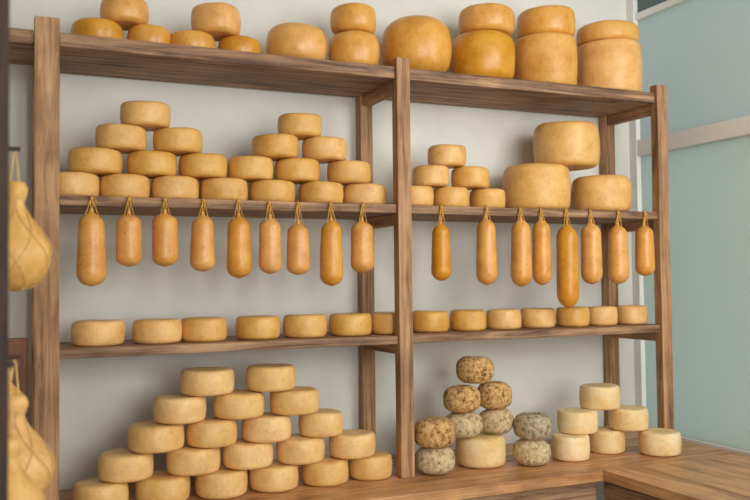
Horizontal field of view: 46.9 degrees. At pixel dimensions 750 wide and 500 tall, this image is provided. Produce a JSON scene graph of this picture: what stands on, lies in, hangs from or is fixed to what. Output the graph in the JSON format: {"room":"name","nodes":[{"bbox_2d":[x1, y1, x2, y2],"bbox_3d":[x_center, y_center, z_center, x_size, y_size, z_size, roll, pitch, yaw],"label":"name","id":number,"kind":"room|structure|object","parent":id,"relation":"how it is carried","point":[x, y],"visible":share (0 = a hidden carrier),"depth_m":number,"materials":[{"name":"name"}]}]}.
{"room":"food shop","nodes":[
{"label":"food shop","id":0,"kind":"room"},
{"bbox_2d":[9,0,634,499],"bbox_3d":[-0.849,0.040,3.714,5.110,3.700,0.100,0,-2,-24],"label":"wall","id":1,"kind":"structure","parent":0,"point":[100,398],"depth_m":3.90,"materials":[{"name":"paint"}]},
{"bbox_2d":[681,437,749,455],"bbox_3d":[2.781,1.307,1.717,0.120,0.945,6.425,0,-2,-24],"label":"wall","id":2,"kind":"structure","parent":0,"point":[744,452],"depth_m":4.13,"materials":[{"name":"paint"}]},
{"bbox_2d":[641,135,749,450],"bbox_3d":[2.746,0.107,1.722,0.010,1.455,6.375,0,-2,-24],"label":"pane","id":3,"kind":"object","parent":2,"relation":"attached to","point":[709,183],"visible":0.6,"depth_m":4.21,"materials":[{"name":"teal glass"}]},
{"bbox_3d":[0.446,1.821,0.699,5.210,0.100,6.525,0,-2,-24],"label":"floor","id":4,"kind":"structure","parent":0,"visible":0},
{"bbox_2d":[0,0,9,499],"bbox_3d":[-0.839,0.125,1.865,0.090,3.399,0.080,0,-2,-24],"label":"wooden post","id":5,"kind":"object","parent":4,"relation":"on","point":[4,4],"visible":1,"depth_m":1.85,"materials":[{"name":"brown wood"}]},
{"bbox_2d":[9,355,19,366],"bbox_3d":[-1.026,0.287,2.296,0.164,0.050,0.869,0,-2,-24],"label":"hanging rail","id":6,"kind":"object","parent":5,"relation":"attached to","point":[11,357],"visible":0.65,"depth_m":2.42,"materials":[{"name":"brown wood"}]},
{"bbox_2d":[8,367,44,499],"bbox_3d":[-0.927,0.528,2.192,0.180,0.459,0.185,-2,-2,36],"label":"cheese","id":7,"kind":"object","parent":6,"relation":"hanging from","point":[21,486],"visible":0.73,"depth_m":2.17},
{"bbox_2d":[8,360,54,493],"bbox_3d":[-1.008,0.512,2.421,0.208,0.409,0.215,0,-2,-24],"label":"cheese","id":8,"kind":"object","parent":6,"relation":"hanging from","point":[35,458],"visible":0.62,"depth_m":2.40,"materials":[{"name":"food"}]},
{"bbox_2d":[9,151,51,291],"bbox_3d":[-1.024,-0.082,2.460,0.196,0.399,0.200,0,-2,-24],"label":"cheese","id":9,"kind":"object","parent":5,"relation":"attached to","point":[30,252],"visible":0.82,"depth_m":2.42,"materials":[{"name":"food"}]},
{"bbox_2d":[59,431,749,499],"bbox_3d":[0.206,1.366,2.418,3.980,0.932,3.020,0,-2,-24],"label":"countertop","id":10,"kind":"structure","parent":4,"relation":"on","point":[699,472],"depth_m":3.55,"materials":[{"name":"brown wood"}]},
{"bbox_2d":[9,338,27,421],"bbox_3d":[-1.308,0.625,3.039,0.162,0.626,0.040,0,-2,-24],"label":"wood panel","id":11,"kind":"object","parent":10,"relation":"on","point":[17,346],"visible":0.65,"depth_m":3.05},
{"bbox_2d":[73,478,128,499],"bbox_3d":[-0.998,0.890,3.151,0.195,0.097,0.193,-3,-3,45],"label":"cheese wheel","id":12,"kind":"object","parent":10,"relation":"on","point":[94,488],"visible":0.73,"depth_m":3.08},
{"bbox_2d":[98,448,153,482],"bbox_3d":[-0.922,0.794,3.200,0.200,0.097,0.200,1,-2,-34],"label":"cheese wheel","id":13,"kind":"object","parent":12,"relation":"on","point":[120,465],"visible":0.9,"depth_m":3.12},
{"bbox_2d":[127,420,184,453],"bbox_3d":[-0.822,0.698,3.245,0.208,0.096,0.211,-2,-2,34],"label":"cheese wheel","id":14,"kind":"object","parent":13,"relation":"on","point":[149,436],"visible":0.89,"depth_m":3.16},
{"bbox_2d":[153,393,205,423],"bbox_3d":[-0.741,0.601,3.287,0.197,0.096,0.197,0,-2,-30],"label":"cheese wheel","id":15,"kind":"object","parent":14,"relation":"on","point":[179,408],"visible":0.91,"depth_m":3.21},
{"bbox_2d":[180,367,233,395],"bbox_3d":[-0.647,0.505,3.334,0.205,0.096,0.205,-1,-2,21],"label":"cheese wheel","id":16,"kind":"object","parent":15,"relation":"on","point":[194,381],"visible":1,"depth_m":3.25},
{"bbox_2d":[135,470,189,499],"bbox_3d":[-0.797,0.891,3.251,0.203,0.097,0.197,-1,-2,19],"label":"cheese wheel","id":17,"kind":"object","parent":10,"relation":"on","point":[162,485],"visible":0.8,"depth_m":3.17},
{"bbox_2d":[195,465,247,498],"bbox_3d":[-0.593,0.892,3.337,0.200,0.097,0.201,-1,-2,15],"label":"cheese wheel","id":18,"kind":"object","parent":10,"relation":"on","point":[225,483],"visible":0.85,"depth_m":3.25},
{"bbox_2d":[166,443,219,475],"bbox_3d":[-0.692,0.795,3.297,0.200,0.096,0.203,-2,-2,27],"label":"cheese wheel","id":19,"kind":"object","parent":18,"relation":"on","point":[188,460],"visible":0.73,"depth_m":3.21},
{"bbox_2d":[186,416,236,447],"bbox_3d":[-0.628,0.698,3.327,0.193,0.097,0.198,0,-2,-26],"label":"cheese wheel","id":20,"kind":"object","parent":19,"relation":"on","point":[211,432],"visible":0.84,"depth_m":3.25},
{"bbox_2d":[213,389,263,419],"bbox_3d":[-0.532,0.602,3.380,0.196,0.096,0.198,-1,-2,2],"label":"cheese wheel","id":21,"kind":"object","parent":20,"relation":"on","point":[240,404],"visible":0.88,"depth_m":3.30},
{"bbox_2d":[248,459,297,492],"bbox_3d":[-0.402,0.893,3.430,0.200,0.097,0.196,-2,-3,37],"label":"cheese wheel","id":22,"kind":"object","parent":10,"relation":"on","point":[277,477],"visible":0.76,"depth_m":3.35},
{"bbox_2d":[222,438,272,469],"bbox_3d":[-0.498,0.796,3.391,0.197,0.097,0.196,0,-2,-9],"label":"cheese wheel","id":23,"kind":"object","parent":22,"relation":"on","point":[242,455],"visible":0.86,"depth_m":3.31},
{"bbox_2d":[241,412,290,442],"bbox_3d":[-0.428,0.699,3.420,0.196,0.096,0.194,-2,-2,23],"label":"cheese wheel","id":24,"kind":"object","parent":23,"relation":"on","point":[269,427],"visible":0.81,"depth_m":3.34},
{"bbox_2d":[270,386,318,415],"bbox_3d":[-0.323,0.603,3.466,0.199,0.096,0.200,-1,-2,12],"label":"cheese wheel","id":25,"kind":"object","parent":24,"relation":"on","point":[300,400],"visible":0.88,"depth_m":3.38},
{"bbox_2d":[246,364,295,391],"bbox_3d":[-0.414,0.506,3.439,0.198,0.096,0.196,-1,-2,15],"label":"cheese wheel","id":26,"kind":"object","parent":25,"relation":"on","point":[259,377],"visible":1,"depth_m":3.36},
{"bbox_2d":[301,455,348,486],"bbox_3d":[-0.204,0.894,3.512,0.192,0.096,0.194,1,-3,-42],"label":"cheese wheel","id":27,"kind":"object","parent":10,"relation":"on","point":[331,471],"visible":0.78,"depth_m":3.43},
{"bbox_2d":[276,433,324,464],"bbox_3d":[-0.299,0.796,3.471,0.195,0.097,0.195,-1,-2,2],"label":"cheese wheel","id":28,"kind":"object","parent":27,"relation":"on","point":[299,449],"visible":0.83,"depth_m":3.39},
{"bbox_2d":[298,408,342,437],"bbox_3d":[-0.220,0.700,3.515,0.182,0.096,0.183,0,-2,-7],"label":"cheese wheel","id":29,"kind":"object","parent":28,"relation":"on","point":[325,422],"visible":0.88,"depth_m":3.44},
{"bbox_2d":[10,16,673,499],"bbox_3d":[-0.234,0.067,3.678,3.462,1.761,0.436,0,-2,-24],"label":"wooden shelf unit","id":30,"kind":"object","parent":10,"relation":"on","point":[50,52],"visible":0.89,"depth_m":3.61,"materials":[{"name":"brown wood"}]},
{"bbox_2d":[59,172,99,195],"bbox_3d":[-1.127,-0.237,3.224,0.190,0.093,0.190,-1,-2,11],"label":"cheese wheel","id":31,"kind":"object","parent":30,"relation":"on","point":[70,183],"visible":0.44,"depth_m":3.15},
{"bbox_2d":[67,147,122,176],"bbox_3d":[-1.054,-0.331,3.259,0.198,0.093,0.195,0,-2,-15],"label":"cheese wheel","id":32,"kind":"object","parent":31,"relation":"on","point":[98,161],"visible":0.8,"depth_m":3.18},
{"bbox_2d":[95,123,146,153],"bbox_3d":[-0.969,-0.424,3.302,0.191,0.094,0.190,-2,-3,42],"label":"cheese wheel","id":33,"kind":"object","parent":32,"relation":"on","point":[123,138],"visible":0.84,"depth_m":3.22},
{"bbox_2d":[120,101,170,130],"bbox_3d":[-0.886,-0.517,3.340,0.190,0.094,0.189,0,-2,-8],"label":"cheese wheel","id":34,"kind":"object","parent":33,"relation":"on","point":[149,115],"visible":0.85,"depth_m":3.26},
{"bbox_2d":[76,194,106,285],"bbox_3d":[-1.015,-0.036,3.096,0.104,0.333,0.104,0,-2,-24],"label":"cheese","id":35,"kind":"object","parent":30,"relation":"hanging from","point":[91,270],"visible":1,"depth_m":3.06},
{"bbox_2d":[71,17,123,38],"bbox_3d":[-1.058,-0.819,3.298,0.189,0.096,0.191,-1,-2,12],"label":"cheese wheel","id":36,"kind":"object","parent":30,"relation":"on","point":[90,26],"visible":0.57,"depth_m":3.22,"materials":[{"name":"food"}]},
{"bbox_2d":[100,0,148,30],"bbox_3d":[-0.968,-0.917,3.343,0.186,0.102,0.185,-2,-2,28],"label":"cheese wheel","id":37,"kind":"object","parent":36,"relation":"on","point":[127,13],"visible":0.83,"depth_m":3.27,"materials":[{"name":"food"}]},
{"bbox_2d":[71,319,124,346],"bbox_3d":[-1.039,0.309,3.247,0.195,0.094,0.195,-1,-2,11],"label":"cheese wheel","id":38,"kind":"object","parent":30,"relation":"on","point":[93,332],"visible":1,"depth_m":3.17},
{"bbox_2d":[99,174,149,196],"bbox_3d":[-0.957,-0.237,3.306,0.186,0.093,0.185,-2,-3,40],"label":"cheese wheel","id":39,"kind":"object","parent":30,"relation":"on","point":[120,185],"visible":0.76,"depth_m":3.23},
{"bbox_2d":[116,195,141,266],"bbox_3d":[-0.896,-0.071,3.151,0.094,0.263,0.093,0,-2,-24],"label":"cheese","id":40,"kind":"object","parent":30,"relation":"hanging from","point":[128,226],"visible":1,"depth_m":3.11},
{"bbox_2d":[132,318,181,343],"bbox_3d":[-0.839,0.311,3.334,0.187,0.092,0.187,1,-3,-38],"label":"cheese wheel","id":41,"kind":"object","parent":30,"relation":"on","point":[147,330],"visible":1,"depth_m":3.26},
{"bbox_2d":[152,196,177,266],"bbox_3d":[-0.777,-0.070,3.205,0.094,0.263,0.094,0,-2,-24],"label":"cheese","id":42,"kind":"object","parent":30,"relation":"hanging from","point":[164,225],"visible":1,"depth_m":3.17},
{"bbox_2d":[151,176,198,198],"bbox_3d":[-0.783,-0.236,3.382,0.183,0.093,0.183,-2,-2,24],"label":"cheese wheel","id":43,"kind":"object","parent":30,"relation":"on","point":[187,187],"visible":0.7,"depth_m":3.31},
{"bbox_2d":[127,151,176,178],"bbox_3d":[-0.864,-0.330,3.351,0.190,0.094,0.190,0,-2,-5],"label":"cheese wheel","id":44,"kind":"object","parent":43,"relation":"on","point":[150,164],"visible":0.84,"depth_m":3.27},
{"bbox_2d":[153,127,202,156],"bbox_3d":[-0.771,-0.423,3.390,0.191,0.093,0.190,-2,-3,36],"label":"cheese wheel","id":45,"kind":"object","parent":44,"relation":"on","point":[180,141],"visible":0.85,"depth_m":3.31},
{"bbox_2d":[171,30,214,47],"bbox_3d":[-0.730,-0.815,3.445,0.184,0.090,0.186,-3,-3,43],"label":"cheese wheel","id":46,"kind":"object","parent":30,"relation":"on","point":[197,38],"visible":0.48,"depth_m":3.37,"materials":[{"name":"food"}]},
{"bbox_2d":[191,2,240,41],"bbox_3d":[-0.640,-0.919,3.489,0.201,0.117,0.200,-2,-3,41],"label":"cheese wheel","id":47,"kind":"object","parent":46,"relation":"on","point":[221,20],"visible":0.81,"depth_m":3.41,"materials":[{"name":"food"}]},
{"bbox_2d":[190,197,214,271],"bbox_3d":[-0.650,-0.059,3.261,0.095,0.283,0.095,0,-2,-24],"label":"cheese","id":48,"kind":"object","parent":30,"relation":"hanging from","point":[202,249],"visible":1,"depth_m":3.23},
{"bbox_2d":[181,317,226,341],"bbox_3d":[-0.675,0.311,3.410,0.181,0.092,0.182,0,-2,-29],"label":"cheese wheel","id":49,"kind":"object","parent":30,"relation":"on","point":[194,329],"visible":0.97,"depth_m":3.33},
{"bbox_2d":[200,178,247,199],"bbox_3d":[-0.603,-0.236,3.455,0.189,0.093,0.189,0,-2,-27],"label":"cheese wheel","id":50,"kind":"object","parent":30,"relation":"on","point":[210,188],"visible":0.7,"depth_m":3.38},
{"bbox_2d":[179,153,226,180],"bbox_3d":[-0.681,-0.329,3.432,0.191,0.093,0.190,-1,-2,13],"label":"cheese wheel","id":51,"kind":"object","parent":50,"relation":"on","point":[200,166],"visible":0.85,"depth_m":3.35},
{"bbox_2d":[226,198,251,277],"bbox_3d":[-0.522,-0.046,3.319,0.095,0.308,0.096,0,-2,-24],"label":"cheese","id":52,"kind":"object","parent":30,"relation":"hanging from","point":[239,260],"visible":1,"depth_m":3.28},
{"bbox_2d":[235,315,279,339],"bbox_3d":[-0.473,0.312,3.499,0.178,0.092,0.178,-1,-2,21],"label":"cheese wheel","id":53,"kind":"object","parent":30,"relation":"on","point":[253,327],"visible":1,"depth_m":3.43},
{"bbox_2d":[259,199,281,273],"bbox_3d":[-0.409,-0.053,3.370,0.091,0.293,0.090,0,-2,-24],"label":"cheese","id":54,"kind":"object","parent":30,"relation":"hanging from","point":[270,246],"visible":1,"depth_m":3.33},
{"bbox_2d":[249,180,294,200],"bbox_3d":[-0.420,-0.234,3.539,0.188,0.092,0.184,-1,-2,0],"label":"cheese wheel","id":55,"kind":"object","parent":30,"relation":"on","point":[260,190],"visible":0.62,"depth_m":3.46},
{"bbox_2d":[227,155,272,182],"bbox_3d":[-0.506,-0.329,3.516,0.185,0.094,0.186,1,-3,-41],"label":"cheese wheel","id":56,"kind":"object","parent":55,"relation":"on","point":[249,168],"visible":0.84,"depth_m":3.44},
{"bbox_2d":[266,22,326,58],"bbox_3d":[-0.329,-0.851,3.628,0.255,0.167,0.254,-1,-2,7],"label":"cheese wheel","id":57,"kind":"object","parent":30,"relation":"on","point":[296,39],"visible":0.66,"depth_m":3.52,"materials":[{"name":"food"}]},
{"bbox_2d":[286,200,309,274],"bbox_3d":[-0.304,-0.051,3.417,0.093,0.298,0.095,0,-2,-24],"label":"cheese","id":58,"kind":"object","parent":30,"relation":"hanging from","point":[298,250],"visible":1,"depth_m":3.38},
{"bbox_2d":[283,314,326,337],"bbox_3d":[-0.290,0.312,3.578,0.183,0.094,0.180,0,-2,-4],"label":"cheese wheel","id":59,"kind":"object","parent":30,"relation":"on","point":[294,325],"visible":1,"depth_m":3.50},
{"bbox_2d":[299,181,342,202],"bbox_3d":[-0.228,-0.234,3.626,0.190,0.093,0.188,-2,-2,33],"label":"cheese wheel","id":60,"kind":"object","parent":30,"relation":"on","point":[315,191],"visible":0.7,"depth_m":3.54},
{"bbox_2d":[275,158,319,183],"bbox_3d":[-0.323,-0.327,3.597,0.187,0.093,0.185,1,-3,-38],"label":"cheese wheel","id":61,"kind":"object","parent":60,"relation":"on","point":[295,170],"visible":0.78,"depth_m":3.52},
{"bbox_2d":[252,134,298,160],"bbox_3d":[-0.409,-0.421,3.560,0.191,0.094,0.190,-1,-2,22],"label":"cheese wheel","id":62,"kind":"object","parent":61,"relation":"on","point":[276,147],"visible":0.88,"depth_m":3.48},
{"bbox_2d":[277,113,321,140],"bbox_3d":[-0.314,-0.515,3.606,0.184,0.094,0.186,-1,-2,2],"label":"cheese wheel","id":63,"kind":"object","parent":62,"relation":"on","point":[303,126],"visible":0.84,"depth_m":3.53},
{"bbox_2d":[320,201,342,285],"bbox_3d":[-0.176,-0.027,3.474,0.095,0.343,0.096,0,-2,-24],"label":"cheese","id":64,"kind":"object","parent":30,"relation":"hanging from","point":[331,254],"visible":1,"depth_m":3.44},
{"bbox_2d":[329,313,371,335],"bbox_3d":[-0.104,0.314,3.666,0.183,0.093,0.183,-2,-3,37],"label":"cheese wheel","id":65,"kind":"object","parent":30,"relation":"on","point":[340,324],"visible":1,"depth_m":3.59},
{"bbox_2d":[328,30,379,64],"bbox_3d":[-0.092,-0.848,3.734,0.224,0.164,0.224,-2,-2,33],"label":"cheese wheel","id":66,"kind":"object","parent":30,"relation":"on","point":[356,46],"visible":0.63,"depth_m":3.64,"materials":[{"name":"food"}]},
{"bbox_2d":[330,3,375,34],"bbox_3d":[-0.093,-0.988,3.740,0.200,0.116,0.200,1,-3,-43],"label":"cheese wheel","id":67,"kind":"object","parent":66,"relation":"on","point":[347,16],"visible":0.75,"depth_m":3.66,"materials":[{"name":"food"}]},
{"bbox_2d":[351,202,373,272],"bbox_3d":[-0.053,-0.052,3.530,0.095,0.293,0.095,0,-2,-24],"label":"cheese","id":68,"kind":"object","parent":30,"relation":"hanging from","point":[362,250],"visible":1,"depth_m":3.49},
{"bbox_2d":[343,183,385,203],"bbox_3d":[-0.046,-0.233,3.711,0.192,0.092,0.190,-2,-3,38],"label":"cheese wheel","id":69,"kind":"object","parent":30,"relation":"on","point":[367,193],"visible":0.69,"depth_m":3.63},
{"bbox_2d":[327,160,370,185],"bbox_3d":[-0.110,-0.327,3.684,0.188,0.094,0.188,-2,-2,23],"label":"cheese wheel","id":70,"kind":"object","parent":69,"relation":"on","point":[344,172],"visible":0.83,"depth_m":3.60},
{"bbox_2d":[302,136,346,163],"bbox_3d":[-0.213,-0.421,3.647,0.189,0.094,0.189,-3,-3,43],"label":"cheese wheel","id":71,"kind":"object","parent":70,"relation":"on","point":[324,149],"visible":0.88,"depth_m":3.57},
{"bbox_2d":[382,15,451,71],"bbox_3d":[0.185,-0.898,3.876,0.315,0.266,0.314,0,-2,-24],"label":"cheese wheel","id":72,"kind":"object","parent":30,"relation":"on","point":[422,39],"visible":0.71,"depth_m":3.75,"materials":[{"name":"food"}]},
{"bbox_2d":[411,186,433,204],"bbox_3d":[0.175,-0.232,3.805,0.165,0.093,0.166,-2,-2,35],"label":"cheese wheel","id":73,"kind":"object","parent":30,"relation":"on","point":[420,195],"visible":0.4,"depth_m":3.73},
{"bbox_2d":[412,165,448,187],"bbox_3d":[0.247,-0.325,3.841,0.164,0.092,0.163,-2,-3,39],"label":"cheese wheel","id":74,"kind":"object","parent":73,"relation":"on","point":[435,176],"visible":0.85,"depth_m":3.77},
{"bbox_2d":[427,144,465,168],"bbox_3d":[0.322,-0.420,3.885,0.176,0.094,0.175,1,-3,-38],"label":"cheese wheel","id":75,"kind":"object","parent":74,"relation":"on","point":[452,156],"visible":0.84,"depth_m":3.81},
{"bbox_2d":[413,310,448,332],"bbox_3d":[0.245,0.314,3.827,0.168,0.095,0.162,0,-2,-15],"label":"cheese wheel","id":76,"kind":"object","parent":30,"relation":"on","point":[424,321],"visible":0.93,"depth_m":3.76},
{"bbox_2d":[431,204,450,280],"bbox_3d":[0.280,-0.033,3.680,0.085,0.328,0.085,0,-2,-24],"label":"cheese","id":77,"kind":"object","parent":30,"relation":"hanging from","point":[440,255],"visible":1,"depth_m":3.65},
{"bbox_2d":[450,309,485,330],"bbox_3d":[0.419,0.316,3.903,0.167,0.093,0.170,-3,-3,44],"label":"cheese wheel","id":78,"kind":"object","parent":30,"relation":"on","point":[460,319],"visible":1,"depth_m":3.83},
{"bbox_2d":[450,29,514,77],"bbox_3d":[0.498,-0.881,4.016,0.304,0.236,0.307,-1,-2,11],"label":"cheese wheel","id":79,"kind":"object","parent":30,"relation":"on","point":[485,52],"visible":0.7,"depth_m":3.89,"materials":[{"name":"food"}]},
{"bbox_2d":[458,3,514,35],"bbox_3d":[0.520,-1.060,4.034,0.261,0.121,0.263,-2,-2,29],"label":"cheese wheel","id":80,"kind":"object","parent":79,"relation":"on","point":[492,16],"visible":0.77,"depth_m":3.92,"materials":[{"name":"food"}]},
{"bbox_2d":[476,205,497,284],"bbox_3d":[0.486,-0.022,3.772,0.092,0.348,0.092,0,-2,-24],"label":"cheese","id":81,"kind":"object","parent":30,"relation":"hanging from","point":[486,250],"visible":1,"depth_m":3.73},
{"bbox_2d":[470,188,505,206],"bbox_3d":[0.515,-0.230,3.965,0.164,0.093,0.164,0,-2,-6],"label":"cheese wheel","id":82,"kind":"object","parent":30,"relation":"on","point":[490,197],"visible":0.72,"depth_m":3.90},
{"bbox_2d":[451,166,489,189],"bbox_3d":[0.432,-0.325,3.928,0.174,0.094,0.178,-1,-2,21],"label":"cheese wheel","id":83,"kind":"object","parent":82,"relation":"on","point":[469,177],"visible":0.84,"depth_m":3.85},
{"bbox_2d":[486,309,521,329],"bbox_3d":[0.593,0.317,3.981,0.161,0.093,0.162,-1,-2,13],"label":"cheese wheel","id":84,"kind":"object","parent":30,"relation":"on","point":[496,319],"visible":1,"depth_m":3.91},
{"bbox_2d":[511,206,531,286],"bbox_3d":[0.649,-0.016,3.845,0.094,0.358,0.094,0,-2,-24],"label":"cheese","id":85,"kind":"object","parent":30,"relation":"hanging from","point":[521,256],"visible":1,"depth_m":3.81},
{"bbox_2d":[502,163,570,208],"bbox_3d":[0.767,-0.290,4.112,0.324,0.217,0.320,0,-2,-17],"label":"cheese wheel","id":86,"kind":"object","parent":30,"relation":"on","point":[528,185],"visible":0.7,"depth_m":3.98,"materials":[{"name":"food"}]},
{"bbox_2d":[533,121,599,170],"bbox_3d":[0.928,-0.502,4.197,0.318,0.212,0.315,-1,-2,5],"label":"cheese wheel","id":87,"kind":"object","parent":86,"relation":"on","point":[575,145],"visible":0.84,"depth_m":4.07,"materials":[{"name":"food"}]},
{"bbox_2d":[532,207,551,284],"bbox_3d":[0.749,-0.018,3.891,0.087,0.353,0.087,0,-2,-24],"label":"cheese","id":88,"kind":"object","parent":30,"relation":"hanging from","point":[541,234],"visible":1,"depth_m":3.86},
{"bbox_2d":[513,32,577,84],"bbox_3d":[0.818,-0.888,4.162,0.304,0.252,0.302,-2,-2,25],"label":"cheese wheel","id":89,"kind":"object","parent":30,"relation":"on","point":[542,56],"visible":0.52,"depth_m":4.03,"materials":[{"name":"food"}]},
{"bbox_2d":[517,5,575,38],"bbox_3d":[0.825,-1.081,4.173,0.275,0.137,0.280,1,-2,-33],"label":"cheese wheel","id":90,"kind":"object","parent":89,"relation":"on","point":[546,18],"visible":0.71,"depth_m":4.05,"materials":[{"name":"food"}]},
{"bbox_2d":[556,208,578,307],"bbox_3d":[0.878,0.035,3.946,0.101,0.458,0.102,0,-2,-5],"label":"cheese","id":91,"kind":"object","parent":30,"relation":"hanging from","point":[567,253],"visible":1,"depth_m":3.90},
{"bbox_2d":[581,208,602,283],"bbox_3d":[1.000,-0.017,4.004,0.098,0.353,0.099,0,-2,-24],"label":"cheese","id":92,"kind":"object","parent":30,"relation":"hanging from","point":[591,243],"visible":1,"depth_m":3.96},
{"bbox_2d":[571,175,631,210],"bbox_3d":[1.117,-0.271,4.272,0.290,0.181,0.293,-2,-2,23],"label":"cheese wheel","id":93,"kind":"object","parent":30,"relation":"on","point":[593,192],"visible":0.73,"depth_m":4.15,"materials":[{"name":"food"}]},
{"bbox_2d":[577,38,642,90],"bbox_3d":[1.168,-0.891,4.321,0.320,0.262,0.321,-1,-2,21],"label":"cheese wheel","id":94,"kind":"object","parent":30,"relation":"on","point":[614,63],"visible":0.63,"depth_m":4.18,"materials":[{"name":"food"}]},
{"bbox_2d":[576,20,638,46],"bbox_3d":[1.163,-1.067,4.325,0.303,0.092,0.306,-2,-2,25],"label":"cheese wheel","id":95,"kind":"object","parent":94,"relation":"on","point":[603,29],"visible":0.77,"depth_m":4.20,"materials":[{"name":"food"}]},
{"bbox_2d":[608,209,628,283],"bbox_3d":[1.142,-0.017,4.067,0.098,0.353,0.098,0,-2,-24],"label":"cheese","id":96,"kind":"object","parent":30,"relation":"hanging from","point":[618,257],"visible":1,"depth_m":4.03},
{"bbox_2d":[635,210,654,275],"bbox_3d":[1.288,-0.034,4.133,0.092,0.318,0.093,0,-2,-24],"label":"cheese","id":97,"kind":"object","parent":30,"relation":"hanging from","point":[644,236],"visible":1,"depth_m":4.10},
{"bbox_2d":[348,450,391,480],"bbox_3d":[-0.020,0.895,3.602,0.184,0.096,0.185,-2,-3,41],"label":"cheese wheel","id":98,"kind":"object","parent":10,"relation":"on","point":[378,466],"visible":0.74,"depth_m":3.52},
{"bbox_2d":[329,429,375,458],"bbox_3d":[-0.093,0.797,3.563,0.195,0.097,0.193,0,-2,-18],"label":"cheese wheel","id":99,"kind":"object","parent":98,"relation":"on","point":[351,443],"visible":0.92,"depth_m":3.49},
{"bbox_2d":[415,447,454,474],"bbox_3d":[0.253,0.885,3.655,0.169,0.114,0.167,-1,-2,12],"label":"cheese wheel","id":100,"kind":"object","parent":10,"relation":"on","point":[439,461],"visible":0.81,"depth_m":3.59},
{"bbox_2d":[414,416,454,448],"bbox_3d":[0.249,0.770,3.658,0.176,0.121,0.179,0,-2,-25],"label":"cheese wheel","id":101,"kind":"object","parent":100,"relation":"on","point":[434,432],"visible":0.98,"depth_m":3.59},
{"bbox_2d":[455,432,505,468],"bbox_3d":[0.467,0.880,3.817,0.222,0.130,0.221,-2,-2,31],"label":"cheese wheel","id":102,"kind":"object","parent":10,"relation":"on","point":[482,451],"visible":0.85,"depth_m":3.73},
{"bbox_2d":[446,412,482,437],"bbox_3d":[0.387,0.760,3.776,0.166,0.108,0.167,-2,-2,25],"label":"cheese wheel","id":103,"kind":"object","parent":102,"relation":"on","point":[467,425],"visible":0.73,"depth_m":3.71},
{"bbox_2d":[443,385,480,412],"bbox_3d":[0.378,0.648,3.774,0.165,0.113,0.170,-2,-2,30],"label":"cheese wheel","id":104,"kind":"object","parent":103,"relation":"on","point":[456,398],"visible":1,"depth_m":3.71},
{"bbox_2d":[456,356,493,383],"bbox_3d":[0.441,0.527,3.815,0.169,0.116,0.170,0,-2,-12],"label":"cheese wheel","id":105,"kind":"object","parent":104,"relation":"on","point":[469,369],"visible":1,"depth_m":3.75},
{"bbox_2d":[479,408,513,434],"bbox_3d":[0.538,0.759,3.853,0.157,0.112,0.158,-1,-2,22],"label":"cheese wheel","id":106,"kind":"object","parent":102,"relation":"on","point":[500,421],"visible":0.75,"depth_m":3.79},
{"bbox_2d":[478,381,511,409],"bbox_3d":[0.531,0.646,3.855,0.158,0.119,0.156,0,-2,-22],"label":"cheese wheel","id":107,"kind":"object","parent":106,"relation":"on","point":[495,395],"visible":0.91,"depth_m":3.79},
{"bbox_2d":[512,439,550,465],"bbox_3d":[0.691,0.887,3.808,0.166,0.111,0.170,0,-2,-18],"label":"cheese wheel","id":108,"kind":"object","parent":10,"relation":"on","point":[525,452],"visible":0.87,"depth_m":3.74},
{"bbox_2d":[513,412,551,440],"bbox_3d":[0.693,0.775,3.813,0.168,0.114,0.165,-2,-2,35],"label":"cheese wheel","id":109,"kind":"object","parent":108,"relation":"on","point":[532,426],"visible":1,"depth_m":3.75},
{"bbox_2d":[552,432,589,461],"bbox_3d":[0.887,0.889,3.918,0.169,0.109,0.168,-2,-2,29],"label":"cheese wheel","id":110,"kind":"object","parent":10,"relation":"on","point":[565,447],"visible":0.94,"depth_m":3.85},
{"bbox_2d":[557,407,597,434],"bbox_3d":[0.934,0.786,3.988,0.186,0.102,0.187,-2,-3,37],"label":"cheese wheel","id":111,"kind":"object","parent":110,"relation":"on","point":[570,420],"visible":0.98,"depth_m":3.91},
{"bbox_2d":[579,383,619,409],"bbox_3d":[1.051,0.683,4.044,0.188,0.107,0.186,1,-2,-33],"label":"cheese wheel","id":112,"kind":"object","parent":111,"relation":"on","point":[592,396],"visible":1,"depth_m":3.97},
{"bbox_2d":[588,426,624,453],"bbox_3d":[1.090,0.895,4.075,0.171,0.105,0.172,-2,-2,32],"label":"cheese wheel","id":113,"kind":"object","parent":10,"relation":"on","point":[606,440],"visible":0.75,"depth_m":4.00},
{"bbox_2d":[608,405,648,430],"bbox_3d":[1.192,0.789,4.070,0.183,0.101,0.184,-1,-2,8],"label":"cheese wheel","id":114,"kind":"object","parent":113,"relation":"on","point":[626,417],"visible":0.93,"depth_m":4.00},
{"bbox_2d":[638,428,681,456],"bbox_3d":[1.321,0.891,4.014,0.191,0.104,0.191,0,-2,-30],"label":"cheese wheel","id":115,"kind":"object","parent":10,"relation":"on","point":[660,442],"visible":0.94,"depth_m":3.94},
{"bbox_3d":[2.745,-1.818,1.827,0.120,0.200,6.425,0,-2,-24],"label":"wall","id":116,"kind":"structure","parent":0,"visible":0},
{"bbox_2d":[627,0,687,406],"bbox_3d":[2.739,-0.442,1.768,0.088,2.555,6.424,0,-2,-24],"label":"window","id":117,"kind":"structure","parent":116,"relation":"in","point":[642,5],"depth_m":4.63,"materials":[{"name":"white paint"}]},
{"bbox_2d":[637,115,749,155],"bbox_3d":[2.749,-0.663,1.751,0.085,0.085,6.369,0,-2,-24],"label":"transom","id":118,"kind":"object","parent":117,"relation":"attached to","point":[737,127],"visible":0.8,"depth_m":4.21,"materials":[{"name":"paint"}]},
{"bbox_2d":[638,0,749,139],"bbox_3d":[2.733,-1.028,1.762,0.010,0.655,6.375,0,-2,-24],"label":"pane","id":119,"kind":"object","parent":118,"relation":"attached to","point":[698,49],"visible":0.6,"depth_m":4.27,"materials":[{"name":"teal glass"}]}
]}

